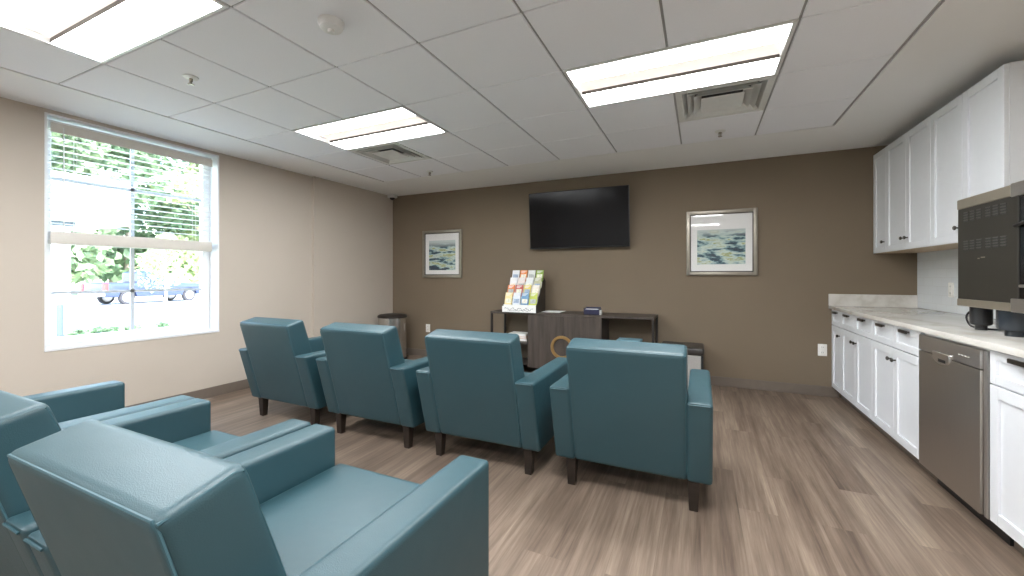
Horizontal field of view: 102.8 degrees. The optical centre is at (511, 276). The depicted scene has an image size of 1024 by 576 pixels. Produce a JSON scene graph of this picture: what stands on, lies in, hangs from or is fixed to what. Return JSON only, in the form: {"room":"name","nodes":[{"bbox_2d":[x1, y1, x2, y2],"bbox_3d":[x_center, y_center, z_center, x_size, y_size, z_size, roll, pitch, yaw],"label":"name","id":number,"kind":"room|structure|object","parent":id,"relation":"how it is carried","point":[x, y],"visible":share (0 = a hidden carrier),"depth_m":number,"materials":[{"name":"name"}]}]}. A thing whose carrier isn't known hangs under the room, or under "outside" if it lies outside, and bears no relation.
{"room":"waiting room","nodes":[
{"label":"waiting room","id":0,"kind":"room"},
{"bbox_2d":[0,97,392,405],"bbox_3d":[-3.626,-0.099,2.987,0.240,2.620,7.780,0,0,25],"label":"wall","id":1,"kind":"structure","parent":0,"point":[315,251],"depth_m":4.26,"materials":[{"name":"beige paint"}]},
{"bbox_2d":[44,112,218,351],"bbox_3d":[-3.334,-0.332,3.660,0.206,1.800,1.226,0,0,25],"label":"window","id":2,"kind":"structure","parent":1,"relation":"in","point":[208,288],"depth_m":3.67,"materials":[{"name":"plastic"}]},
{"bbox_2d":[48,120,212,251],"bbox_3d":[-3.296,-0.722,3.639,0.084,0.945,1.138,0,0,25],"label":"window blind","id":3,"kind":"object","parent":2,"relation":"attached to","point":[54,237],"visible":1,"depth_m":3.51,"materials":[{"name":"white plastic"}]},
{"bbox_2d":[125,379,249,407],"bbox_3d":[-3.530,1.161,2.943,0.051,0.100,7.780,0,0,25],"label":"baseboard","id":4,"kind":"structure","parent":1,"relation":"attached to","point":[213,391],"depth_m":4.12,"materials":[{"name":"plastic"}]},
{"bbox_2d":[0,0,1023,195],"bbox_3d":[-0.688,-1.424,1.629,6.815,0.330,8.280,0,0,25],"label":"ceiling","id":5,"kind":"structure","parent":0,"point":[853,74],"depth_m":2.60,"materials":[{"name":"tile"}]},
{"bbox_2d":[0,0,228,63],"bbox_3d":[-1.998,-1.300,1.895,1.207,0.089,0.598,0,0,25],"label":"ceiling light","id":6,"kind":"object","parent":5,"relation":"attached to","point":[101,31],"visible":0.88,"depth_m":2.04,"materials":[{"name":"white plastic"}]},
{"bbox_2d":[0,0,37,22],"bbox_3d":[-2.074,-1.289,1.729,1.163,0.051,0.196,0,0,25],"label":"diffuser","id":7,"kind":"object","parent":6,"relation":"attached to","point":[10,10],"depth_m":1.94,"materials":[{"name":"white plastic"}]},
{"bbox_2d":[6,0,116,37],"bbox_3d":[-2.000,-1.296,1.889,1.163,0.028,0.157,0,0,25],"label":"diffuser","id":8,"kind":"object","parent":6,"relation":"on","point":[49,18],"depth_m":2.02,"materials":[{"name":"white plastic"}]},
{"bbox_2d":[53,0,217,57],"bbox_3d":[-1.922,-1.289,2.058,1.163,0.051,0.203,0,0,25],"label":"diffuser","id":9,"kind":"object","parent":6,"relation":"attached to","point":[115,28],"depth_m":2.06,"materials":[{"name":"white plastic"}]},
{"bbox_2d":[183,74,198,85],"bbox_3d":[-2.029,-1.235,2.585,0.084,0.049,0.084,0,0,25],"label":"sprinkler","id":10,"kind":"object","parent":5,"relation":"attached to","point":[191,78],"visible":1,"depth_m":2.58,"materials":[{"name":"white metal"}]},
{"bbox_2d":[317,14,344,34],"bbox_3d":[-0.897,-1.232,2.026,0.124,0.056,0.124,0,0,25],"label":"smoke detector","id":11,"kind":"object","parent":5,"relation":"attached to","point":[329,24],"visible":1,"depth_m":2.00,"materials":[{"name":"white plastic"}]},
{"bbox_2d":[292,105,447,149],"bbox_3d":[-1.230,-1.300,3.555,1.207,0.089,0.598,0,0,25],"label":"ceiling light","id":12,"kind":"object","parent":5,"relation":"attached to","point":[400,123],"visible":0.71,"depth_m":3.55,"materials":[{"name":"white plastic"}]},
{"bbox_2d":[299,108,414,135],"bbox_3d":[-1.307,-1.289,3.389,1.163,0.051,0.196,0,0,25],"label":"diffuser","id":13,"kind":"object","parent":12,"relation":"attached to","point":[390,114],"depth_m":3.34,"materials":[{"name":"white plastic"}]},
{"bbox_2d":[318,116,425,140],"bbox_3d":[-1.233,-1.296,3.549,1.163,0.028,0.157,0,0,25],"label":"diffuser","id":14,"kind":"object","parent":12,"relation":"on","point":[409,121],"depth_m":3.57,"materials":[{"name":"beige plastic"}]},
{"bbox_2d":[332,124,441,147],"bbox_3d":[-1.155,-1.289,3.718,1.163,0.051,0.203,0,0,25],"label":"diffuser","id":15,"kind":"object","parent":12,"relation":"attached to","point":[406,131],"depth_m":3.69,"materials":[{"name":"white plastic"}]},
{"bbox_2d":[348,142,431,164],"bbox_3d":[-1.251,-1.288,4.237,0.594,0.074,0.594,0,0,25],"label":"ceiling vent","id":16,"kind":"object","parent":5,"relation":"in","point":[391,153],"visible":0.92,"depth_m":4.23,"materials":[{"name":"metal"}]},
{"bbox_2d":[387,194,396,199],"bbox_3d":[-1.849,-1.217,6.319,0.120,0.085,0.100,0,0,25],"label":"security camera","id":17,"kind":"object","parent":5,"relation":"attached to","point":[391,196],"visible":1,"depth_m":6.28,"materials":[{"name":"white plastic"}]},
{"bbox_2d":[563,19,797,107],"bbox_3d":[0.983,-1.300,2.532,1.207,0.089,0.598,0,0,25],"label":"ceiling light","id":18,"kind":"object","parent":5,"relation":"attached to","point":[759,52],"visible":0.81,"depth_m":2.50,"materials":[{"name":"white plastic"}]},
{"bbox_2d":[568,24,790,82],"bbox_3d":[0.906,-1.289,2.366,1.163,0.051,0.196,0,0,25],"label":"diffuser","id":19,"kind":"object","parent":18,"relation":"attached to","point":[771,33],"depth_m":2.31,"materials":[{"name":"white plastic"}]},
{"bbox_2d":[577,41,783,91],"bbox_3d":[0.981,-1.296,2.526,1.163,0.028,0.157,0,0,25],"label":"diffuser","id":20,"kind":"object","parent":18,"relation":"on","point":[771,50],"depth_m":2.52,"materials":[{"name":"beige plastic"}]},
{"bbox_2d":[583,58,778,103],"bbox_3d":[1.058,-1.289,2.695,1.163,0.051,0.203,0,0,25],"label":"diffuser","id":21,"kind":"object","parent":18,"relation":"attached to","point":[744,69],"depth_m":2.65,"materials":[{"name":"white plastic"}]},
{"bbox_2d":[715,129,725,136],"bbox_3d":[1.804,-1.235,3.545,0.084,0.049,0.084,0,0,25],"label":"sprinkler","id":22,"kind":"object","parent":5,"relation":"attached to","point":[720,131],"visible":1,"depth_m":3.54,"materials":[{"name":"white metal"}]},
{"bbox_2d":[675,75,776,122],"bbox_3d":[1.516,-1.288,2.958,0.594,0.074,0.594,0,0,25],"label":"ceiling vent","id":23,"kind":"object","parent":5,"relation":"in","point":[752,95],"visible":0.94,"depth_m":2.93,"materials":[{"name":"metal"}]},
{"bbox_2d":[204,354,1023,575],"bbox_3d":[-0.688,1.271,1.629,6.715,0.120,8.180,0,0,25],"label":"floor","id":24,"kind":"structure","parent":0,"point":[803,484],"depth_m":2.17,"materials":[{"name":"brown wood"}]},
{"bbox_2d":[23,380,194,429],"bbox_3d":[-2.155,0.777,1.857,0.826,0.868,0.886,0,0,25],"label":"armchair","id":25,"kind":"object","parent":24,"relation":"on","point":[102,401],"visible":0.25,"depth_m":2.17,"materials":[{"name":"teal leather"}]},
{"bbox_2d":[59,407,126,422],"bbox_3d":[-2.093,0.824,1.990,0.582,0.144,0.595,0,0,25],"label":"seat cushion","id":26,"kind":"object","parent":25,"relation":"on","point":[105,409],"depth_m":2.22,"materials":[{"name":"teal leather"}]},
{"bbox_2d":[0,390,310,575],"bbox_3d":[-1.397,0.777,1.507,0.826,0.868,0.886,0,0,25],"label":"armchair","id":27,"kind":"object","parent":24,"relation":"on","point":[24,421],"visible":0.37,"depth_m":1.14,"materials":[{"name":"teal leather"}]},
{"bbox_2d":[173,430,239,450],"bbox_3d":[-1.336,0.824,1.640,0.582,0.144,0.595,0,0,25],"label":"seat cushion","id":28,"kind":"object","parent":27,"relation":"on","point":[198,440],"depth_m":1.89,"materials":[{"name":"teal leather"}]},
{"bbox_2d":[7,419,488,575],"bbox_3d":[-0.628,0.777,1.149,0.826,0.868,0.886,0,0,25],"label":"armchair","id":29,"kind":"object","parent":24,"relation":"on","point":[102,498],"visible":1,"depth_m":0.87,"materials":[{"name":"teal leather"}]},
{"bbox_2d":[260,464,420,575],"bbox_3d":[-0.567,0.824,1.282,0.582,0.144,0.595,0,0,25],"label":"seat cushion","id":30,"kind":"object","parent":29,"relation":"on","point":[309,515],"depth_m":1.33,"materials":[{"name":"teal leather"}]},
{"bbox_2d":[239,317,326,424],"bbox_3d":[-1.783,0.777,3.630,0.826,0.868,0.886,0,0,25],"label":"armchair","id":31,"kind":"object","parent":24,"relation":"on","point":[279,357],"visible":0.69,"depth_m":3.27,"materials":[{"name":"teal leather"}]},
{"bbox_2d":[316,322,428,448],"bbox_3d":[-0.939,0.777,3.232,0.826,0.868,0.886,0,0,25],"label":"armchair","id":32,"kind":"object","parent":24,"relation":"on","point":[364,372],"visible":0.86,"depth_m":2.88,"materials":[{"name":"teal leather"}]},
{"bbox_2d":[377,313,406,358],"bbox_3d":[-1.757,0.879,5.983,0.436,0.664,0.419,0,0,-23],"label":"bin","id":33,"kind":"object","parent":24,"relation":"on","point":[399,320],"visible":0.56,"depth_m":5.87,"materials":[{"name":"metal"}]},
{"bbox_2d":[416,329,567,474],"bbox_3d":[-0.101,0.777,2.845,0.826,0.868,0.886,0,0,24],"label":"armchair","id":34,"kind":"object","parent":24,"relation":"on","point":[475,385],"visible":0.84,"depth_m":2.50,"materials":[{"name":"teal leather"}]},
{"bbox_2d":[490,309,657,367],"bbox_3d":[0.709,0.827,4.983,1.985,0.768,0.438,0,0,25],"label":"credenza","id":35,"kind":"object","parent":24,"relation":"on","point":[549,333],"visible":0.55,"depth_m":4.85,"materials":[{"name":"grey wood"}]},
{"bbox_2d":[502,279,544,312],"bbox_3d":[0.151,0.233,5.165,0.452,0.420,0.338,0,0,25],"label":"brochure rack","id":36,"kind":"object","parent":35,"relation":"on","point":[540,306],"visible":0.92,"depth_m":5.07,"materials":[{"name":"white plastic"}]},
{"bbox_2d":[504,292,512,304],"bbox_3d":[-0.043,0.284,5.143,0.098,0.161,0.053,0,0,25],"label":"brochure","id":37,"kind":"object","parent":36,"relation":"in","point":[508,297],"visible":1,"depth_m":5.14,"materials":[{"name":"paper"}]},
{"bbox_2d":[507,285,514,294],"bbox_3d":[-0.012,0.190,5.208,0.098,0.161,0.053,0,0,25],"label":"brochure","id":38,"kind":"object","parent":36,"relation":"in","point":[511,288],"visible":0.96,"depth_m":5.21,"materials":[{"name":"paper"}]},
{"bbox_2d":[510,278,517,288],"bbox_3d":[0.018,0.096,5.274,0.098,0.161,0.053,0,0,25],"label":"brochure","id":39,"kind":"object","parent":36,"relation":"in","point":[513,281],"visible":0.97,"depth_m":5.28,"materials":[{"name":"paper"}]},
{"bbox_2d":[512,270,519,281],"bbox_3d":[0.048,0.002,5.339,0.098,0.161,0.053,0,0,25],"label":"brochure","id":40,"kind":"object","parent":36,"relation":"in","point":[516,273],"visible":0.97,"depth_m":5.34,"materials":[{"name":"paper"}]},
{"bbox_2d":[512,293,520,304],"bbox_3d":[0.058,0.284,5.096,0.098,0.161,0.053,0,0,25],"label":"brochure","id":41,"kind":"object","parent":36,"relation":"in","point":[516,297],"visible":1,"depth_m":5.09,"materials":[{"name":"paper"}]},
{"bbox_2d":[515,285,522,295],"bbox_3d":[0.088,0.190,5.162,0.098,0.161,0.053,0,0,25],"label":"brochure","id":42,"kind":"object","parent":36,"relation":"in","point":[519,288],"visible":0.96,"depth_m":5.16,"materials":[{"name":"paper"}]},
{"bbox_2d":[518,278,525,288],"bbox_3d":[0.119,0.096,5.227,0.098,0.161,0.053,0,0,25],"label":"brochure","id":43,"kind":"object","parent":36,"relation":"in","point":[521,281],"visible":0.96,"depth_m":5.23,"materials":[{"name":"paper"}]},
{"bbox_2d":[504,282,541,306],"bbox_3d":[0.156,0.243,5.176,0.444,0.400,0.300,0,0,25],"label":"brochures","id":44,"kind":"object","parent":36,"relation":"on","point":[539,299],"depth_m":5.07,"materials":[{"name":"paper"}]},
{"bbox_2d":[520,270,527,281],"bbox_3d":[0.149,0.002,5.292,0.098,0.161,0.053,0,0,25],"label":"brochure","id":45,"kind":"object","parent":36,"relation":"in","point":[523,273],"visible":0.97,"depth_m":5.29,"materials":[{"name":"paper"}]},
{"bbox_2d":[521,293,528,304],"bbox_3d":[0.159,0.284,5.050,0.098,0.161,0.053,0,0,25],"label":"brochure","id":46,"kind":"object","parent":36,"relation":"in","point":[525,296],"visible":1,"depth_m":5.04,"materials":[{"name":"paper"}]},
{"bbox_2d":[523,285,531,296],"bbox_3d":[0.189,0.190,5.115,0.098,0.161,0.053,0,0,25],"label":"brochure","id":47,"kind":"object","parent":36,"relation":"in","point":[527,288],"visible":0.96,"depth_m":5.12,"materials":[{"name":"paper"}]},
{"bbox_2d":[526,278,533,288],"bbox_3d":[0.220,0.096,5.181,0.098,0.161,0.053,0,0,25],"label":"brochure","id":48,"kind":"object","parent":36,"relation":"in","point":[529,281],"visible":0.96,"depth_m":5.18,"materials":[{"name":"paper"}]},
{"bbox_2d":[528,270,535,281],"bbox_3d":[0.250,0.002,5.246,0.098,0.161,0.053,0,0,25],"label":"brochure","id":49,"kind":"object","parent":36,"relation":"in","point":[531,273],"visible":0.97,"depth_m":5.25,"materials":[{"name":"paper"}]},
{"bbox_2d":[529,293,537,304],"bbox_3d":[0.260,0.284,5.003,0.098,0.161,0.053,0,0,25],"label":"brochure","id":50,"kind":"object","parent":36,"relation":"in","point":[533,296],"visible":1,"depth_m":5.00,"materials":[{"name":"paper"}]},
{"bbox_2d":[532,285,539,296],"bbox_3d":[0.290,0.190,5.069,0.098,0.161,0.053,0,0,25],"label":"brochure","id":51,"kind":"object","parent":36,"relation":"in","point":[535,288],"visible":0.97,"depth_m":5.07,"materials":[{"name":"paper"}]},
{"bbox_2d":[534,278,541,288],"bbox_3d":[0.320,0.096,5.134,0.098,0.161,0.053,0,0,25],"label":"brochure","id":52,"kind":"object","parent":36,"relation":"in","point":[537,281],"visible":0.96,"depth_m":5.14,"materials":[{"name":"paper"}]},
{"bbox_2d":[536,270,543,281],"bbox_3d":[0.350,0.002,5.199,0.098,0.161,0.053,0,0,25],"label":"brochure","id":53,"kind":"object","parent":36,"relation":"in","point":[539,273],"visible":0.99,"depth_m":5.20,"materials":[{"name":"paper"}]},
{"bbox_2d":[542,310,564,312],"bbox_3d":[0.520,0.440,5.117,0.250,0.007,0.205,0,0,25],"label":"paper sheets","id":54,"kind":"object","parent":35,"relation":"on","point":[554,311],"visible":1,"depth_m":5.07,"materials":[{"name":"white paper"}]},
{"bbox_2d":[584,307,601,314],"bbox_3d":[0.940,0.401,4.744,0.195,0.085,0.100,0,0,25],"label":"box","id":55,"kind":"object","parent":35,"relation":"on","point":[588,310],"visible":1,"depth_m":4.71,"materials":[{"name":"blue cardboard"}]},
{"bbox_2d":[617,337,642,341],"bbox_3d":[1.330,0.762,4.629,0.260,0.100,0.190,0,0,25],"label":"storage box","id":56,"kind":"object","parent":35,"relation":"on","point":[619,338],"visible":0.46,"depth_m":4.61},
{"bbox_3d":[0.108,0.796,5.238,0.240,0.032,0.180,0,0,22],"label":"book","id":57,"kind":"object","parent":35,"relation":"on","visible":0},
{"bbox_3d":[0.119,0.769,5.233,0.240,0.022,0.180,0,0,31],"label":"book","id":58,"kind":"object","parent":57,"relation":"on","visible":0},
{"bbox_2d":[510,331,527,336],"bbox_3d":[0.101,0.740,5.242,0.240,0.036,0.180,0,0,23],"label":"book","id":59,"kind":"object","parent":58,"relation":"on","point":[521,334],"visible":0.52,"depth_m":5.16,"materials":[{"name":"white paper"}]},
{"bbox_2d":[550,338,712,511],"bbox_3d":[0.739,0.777,2.457,0.826,0.868,0.886,0,0,25],"label":"armchair","id":60,"kind":"object","parent":24,"relation":"on","point":[632,405],"visible":1,"depth_m":2.12,"materials":[{"name":"teal leather"}]},
{"bbox_2d":[662,341,703,384],"bbox_3d":[1.842,0.975,4.437,0.436,0.472,0.406,0,0,25],"label":"storage ottoman","id":61,"kind":"object","parent":24,"relation":"on","point":[695,351],"visible":0.35,"depth_m":4.22,"materials":[{"name":"fabric"}]},
{"bbox_2d":[831,310,851,406],"bbox_3d":[3.431,0.770,3.837,0.688,0.882,0.303,0,0,25],"label":"base cabinet","id":62,"kind":"object","parent":24,"relation":"on","point":[836,315],"visible":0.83,"depth_m":3.98,"materials":[{"name":"wood"}]},
{"bbox_2d":[841,312,884,434],"bbox_3d":[3.206,0.770,3.351,0.688,0.882,0.765,0,0,25],"label":"base cabinet","id":63,"kind":"object","parent":24,"relation":"on","point":[856,333],"visible":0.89,"depth_m":3.43,"materials":[{"name":"wood"}]},
{"bbox_2d":[872,320,937,480],"bbox_3d":[2.884,0.770,2.654,0.688,0.882,0.765,0,0,25],"label":"base cabinet","id":64,"kind":"object","parent":24,"relation":"on","point":[895,349],"visible":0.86,"depth_m":2.74,"materials":[{"name":"wood"}]},
{"bbox_2d":[919,333,1013,546],"bbox_3d":[2.568,0.772,2.027,0.630,0.878,0.620,0,0,25],"label":"dishwasher","id":65,"kind":"object","parent":24,"relation":"on","point":[954,376],"visible":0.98,"depth_m":2.06,"materials":[{"name":"metal"}]},
{"bbox_2d":[990,350,1023,555],"bbox_3d":[2.269,0.770,1.324,0.688,0.882,0.886,0,0,25],"label":"base cabinet","id":66,"kind":"object","parent":24,"relation":"on","point":[1006,370],"visible":0.91,"depth_m":1.77,"materials":[{"name":"wood"}]},
{"bbox_2d":[828,294,1023,357],"bbox_3d":[2.790,0.252,2.445,0.683,0.150,3.379,0,0,25],"label":"countertop","id":67,"kind":"structure","parent":66,"relation":"on","point":[903,311],"depth_m":2.86,"materials":[{"name":"stone"}]},
{"bbox_2d":[957,180,1023,336],"bbox_3d":[2.574,-0.070,1.938,0.450,0.731,0.877,0,0,25],"label":"machine","id":68,"kind":"object","parent":67,"relation":"on","point":[990,223],"visible":1,"depth_m":2.05,"materials":[{"name":"black metal"}]},
{"bbox_2d":[393,145,916,397],"bbox_3d":[0.987,-0.099,5.251,6.715,2.620,0.200,0,0,25],"label":"wall","id":69,"kind":"structure","parent":0,"point":[815,210],"depth_m":4.64,"materials":[{"name":"brown paint"}]},
{"bbox_2d":[426,324,429,331],"bbox_3d":[-1.270,0.783,6.178,0.076,0.120,0.009,0,0,25],"label":"wall outlet","id":70,"kind":"object","parent":69,"relation":"attached to","point":[427,325],"visible":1,"depth_m":6.17,"materials":[{"name":"plastic"}]},
{"bbox_2d":[422,229,461,277],"bbox_3d":[-1.038,-0.332,6.059,0.690,0.700,0.028,0,0,25],"label":"framed picture","id":71,"kind":"object","parent":69,"relation":"attached to","point":[441,249],"visible":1,"depth_m":6.06,"materials":[{"name":"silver metal"}]},
{"bbox_2d":[429,240,454,269],"bbox_3d":[-1.037,-0.312,6.062,0.465,0.440,0.002,0,0,25],"label":"print","id":72,"kind":"object","parent":71,"relation":"attached to","point":[441,252],"depth_m":6.06},
{"bbox_2d":[529,185,629,248],"bbox_3d":[0.823,-0.715,5.132,1.275,0.725,0.149,0,0,25],"label":"television","id":73,"kind":"object","parent":69,"relation":"attached to","point":[600,216],"visible":1,"depth_m":5.07,"materials":[{"name":"black plastic"}]},
{"bbox_2d":[407,348,838,397],"bbox_3d":[0.693,1.161,5.270,5.664,0.100,0.011,0,0,25],"label":"baseboard","id":74,"kind":"structure","parent":69,"relation":"attached to","point":[715,380],"depth_m":4.33,"materials":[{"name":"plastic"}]},
{"bbox_2d":[686,208,757,274],"bbox_3d":[2.305,-0.371,4.514,0.700,0.722,0.028,0,0,25],"label":"framed picture","id":75,"kind":"object","parent":69,"relation":"attached to","point":[718,242],"visible":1,"depth_m":4.51,"materials":[{"name":"silver metal"},{"name":"glass"},{"name":"printed paper"}]},
{"bbox_2d":[697,228,744,263],"bbox_3d":[2.306,-0.326,4.516,0.475,0.385,0.002,0,0,25],"label":"print","id":76,"kind":"object","parent":75,"relation":"attached to","point":[714,245],"depth_m":4.52},
{"bbox_2d":[818,344,826,355],"bbox_3d":[3.142,0.746,4.139,0.076,0.120,0.009,0,0,25],"label":"wall outlet","id":77,"kind":"object","parent":69,"relation":"attached to","point":[822,348],"visible":1,"depth_m":4.14,"materials":[{"name":"plastic"}]},
{"bbox_2d":[925,333,989,369],"bbox_3d":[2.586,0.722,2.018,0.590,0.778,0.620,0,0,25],"label":"control panel","id":78,"kind":"object","parent":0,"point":[986,352],"depth_m":1.91,"materials":[{"name":"metal"}]},
{"bbox_3d":[2.269,-0.099,0.262,0.200,2.620,7.780,0,0,25],"label":"wall","id":79,"kind":"structure","parent":0,"visible":0},
{"bbox_2d":[873,147,930,253],"bbox_3d":[3.581,-0.697,3.771,0.362,0.955,0.298,0,0,25],"label":"upper cabinet","id":80,"kind":"object","parent":79,"relation":"attached to","point":[879,159],"visible":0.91,"depth_m":3.85,"materials":[{"name":"white wood"}]},
{"bbox_2d":[886,116,957,251],"bbox_3d":[3.352,-0.697,3.276,0.362,0.955,0.788,0,0,25],"label":"upper cabinet","id":81,"kind":"object","parent":79,"relation":"attached to","point":[908,158],"visible":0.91,"depth_m":3.28,"materials":[{"name":"white wood"}]},
{"bbox_2d":[948,283,953,297],"bbox_3d":[3.556,0.111,3.314,0.009,0.120,0.076,0,0,25],"label":"wall outlet","id":82,"kind":"object","parent":79,"relation":"attached to","point":[950,285],"visible":1,"depth_m":3.30,"materials":[{"name":"plastic"}]},
{"bbox_2d":[917,249,995,318],"bbox_3d":[3.097,0.033,2.302,0.009,0.523,3.379,0,0,25],"label":"backsplash","id":83,"kind":"structure","parent":79,"relation":"attached to","point":[935,269],"depth_m":3.49,"materials":[{"name":"tile"}]},
{"bbox_2d":[931,60,1023,245],"bbox_3d":[3.018,-0.697,2.554,0.362,0.955,0.798,0,0,25],"label":"upper cabinet","id":84,"kind":"object","parent":79,"relation":"attached to","point":[977,138],"visible":0.68,"depth_m":2.51,"materials":[{"name":"white wood"}]},
{"label":"outside","id":85,"kind":"structure","parent":0,"visible":0},
{"bbox_2d":[71,281,198,300],"bbox_3d":[-43.408,1.336,58.624,52.000,1.050,110.000,0,0,25],"label":"lawn","id":86,"kind":"structure","parent":85,"point":[74,297],"depth_m":31.44,"materials":[{"name":"white"}]},
{"bbox_2d":[51,131,121,284],"bbox_3d":[-34.628,-5.736,30.289,8.792,14.501,7.990,0,0,-24],"label":"broadleaf tree","id":87,"kind":"object","parent":86,"relation":"on","point":[92,264],"visible":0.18,"depth_m":31.04,"materials":[{"name":"green plant"}]},
{"bbox_2d":[51,150,181,281],"bbox_3d":[-39.825,-8.071,40.648,12.844,19.170,10.645,0,0,-27],"label":"broadleaf tree","id":88,"kind":"object","parent":86,"relation":"on","point":[112,157],"visible":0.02,"depth_m":40.24,"materials":[{"name":"green plant"}]},
{"bbox_2d":[51,143,198,281],"bbox_3d":[-33.605,-6.781,35.859,10.063,16.591,10.521,0,0,40],"label":"broadleaf tree","id":89,"kind":"object","parent":86,"relation":"on","point":[115,275],"visible":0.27,"depth_m":35.71,"materials":[{"name":"green plant"}]},
{"bbox_2d":[146,158,198,278],"bbox_3d":[-35.744,-7.700,46.721,10.076,18.429,11.326,0,0,-34],"label":"broadleaf tree","id":90,"kind":"object","parent":86,"relation":"on","point":[176,160],"visible":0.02,"depth_m":45.37,"materials":[{"name":"green plant"}]},
{"bbox_2d":[147,162,198,282],"bbox_3d":[-29.443,-6.125,39.217,8.646,15.278,8.471,0,0,-41],"label":"broadleaf tree","id":91,"kind":"object","parent":86,"relation":"on","point":[190,258],"visible":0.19,"depth_m":36.50,"materials":[{"name":"green plant"}]},
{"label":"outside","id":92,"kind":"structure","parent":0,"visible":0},
{"bbox_2d":[71,304,198,330],"bbox_3d":[-5.986,1.661,24.801,22.320,0.500,80.000,0,0,25],"label":"lawn","id":93,"kind":"structure","parent":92,"point":[182,314],"depth_m":15.67,"materials":[{"name":"white"}]},
{"bbox_2d":[56,304,63,336],"bbox_3d":[-10.253,1.083,9.278,0.300,0.915,0.300,0,0,25],"label":"bollard","id":94,"kind":"object","parent":93,"relation":"on","point":[59,307],"visible":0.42,"depth_m":9.24,"materials":[{"name":"paint"}]},
{"bbox_2d":[51,220,74,337],"bbox_3d":[-11.140,0.101,9.743,0.720,2.860,0.880,0,0,25],"label":"porch column","id":95,"kind":"structure","parent":93,"relation":"on","point":[60,254],"depth_m":9.81,"materials":[{"name":"white paint"}]},
{"bbox_2d":[51,170,136,230],"bbox_3d":[-12.620,-1.884,8.984,3.270,1.120,5.640,0,0,25],"label":"porch canopy","id":96,"kind":"object","parent":95,"relation":"on","point":[53,183],"visible":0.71,"depth_m":10.12,"materials":[{"name":"white paint"}]},
{"bbox_2d":[64,327,92,335],"bbox_3d":[-10.326,1.386,9.794,0.434,0.323,0.543,0,0,31],"label":"shrub","id":97,"kind":"object","parent":93,"relation":"on","point":[80,331],"visible":0.53,"depth_m":9.73,"materials":[{"name":"green plant"}]},
{"bbox_2d":[90,326,104,333],"bbox_3d":[-10.127,1.378,10.007,0.426,0.349,0.413,0,0,14],"label":"shrub","id":98,"kind":"object","parent":93,"relation":"on","point":[97,329],"visible":0.46,"depth_m":9.94,"materials":[{"name":"green plant"}]},
{"bbox_2d":[103,326,120,332],"bbox_3d":[-10.009,1.391,10.203,0.402,0.321,0.397,0,0,9],"label":"shrub","id":99,"kind":"object","parent":93,"relation":"on","point":[110,328],"visible":0.49,"depth_m":10.16,"materials":[{"name":"green plant"}]},
{"bbox_2d":[124,324,144,330],"bbox_3d":[-9.868,1.385,10.698,0.467,0.344,0.432,0,0,-34],"label":"shrub","id":100,"kind":"object","parent":93,"relation":"on","point":[136,326],"visible":0.26,"depth_m":10.60,"materials":[{"name":"green plant"}]},
{"bbox_2d":[134,233,187,322],"bbox_3d":[-10.571,0.110,12.325,1.214,2.884,1.332,0,0,19],"label":"sapling","id":101,"kind":"object","parent":93,"relation":"on","point":[162,270],"visible":0.74,"depth_m":12.26,"materials":[{"name":"green plant"}]},
{"bbox_2d":[153,321,169,327],"bbox_3d":[-9.533,1.382,11.127,0.439,0.343,0.413,0,0,30],"label":"shrub","id":102,"kind":"object","parent":93,"relation":"on","point":[159,324],"visible":0.4,"depth_m":11.06,"materials":[{"name":"green plant"}]},
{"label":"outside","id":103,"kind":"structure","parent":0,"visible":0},
{"bbox_2d":[71,296,198,309],"bbox_3d":[-21.109,1.781,31.791,11.000,0.300,80.000,0,0,25],"label":"road","id":104,"kind":"structure","parent":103,"point":[159,301],"depth_m":24.52,"materials":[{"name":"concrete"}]},
{"bbox_2d":[78,272,198,303],"bbox_3d":[-22.823,0.671,25.698,1.910,1.920,6.000,0,0,13],"label":"pickup truck","id":105,"kind":"object","parent":104,"relation":"on","point":[104,298],"visible":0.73,"depth_m":24.34,"materials":[{"name":"metal"}]},
{"bbox_2d":[102,284,107,289],"bbox_3d":[-22.645,0.611,22.781,0.215,0.400,0.155,0,0,13],"label":"tail light","id":106,"kind":"object","parent":105,"relation":"attached to","point":[104,286],"depth_m":22.72,"materials":[{"name":"plastic"}]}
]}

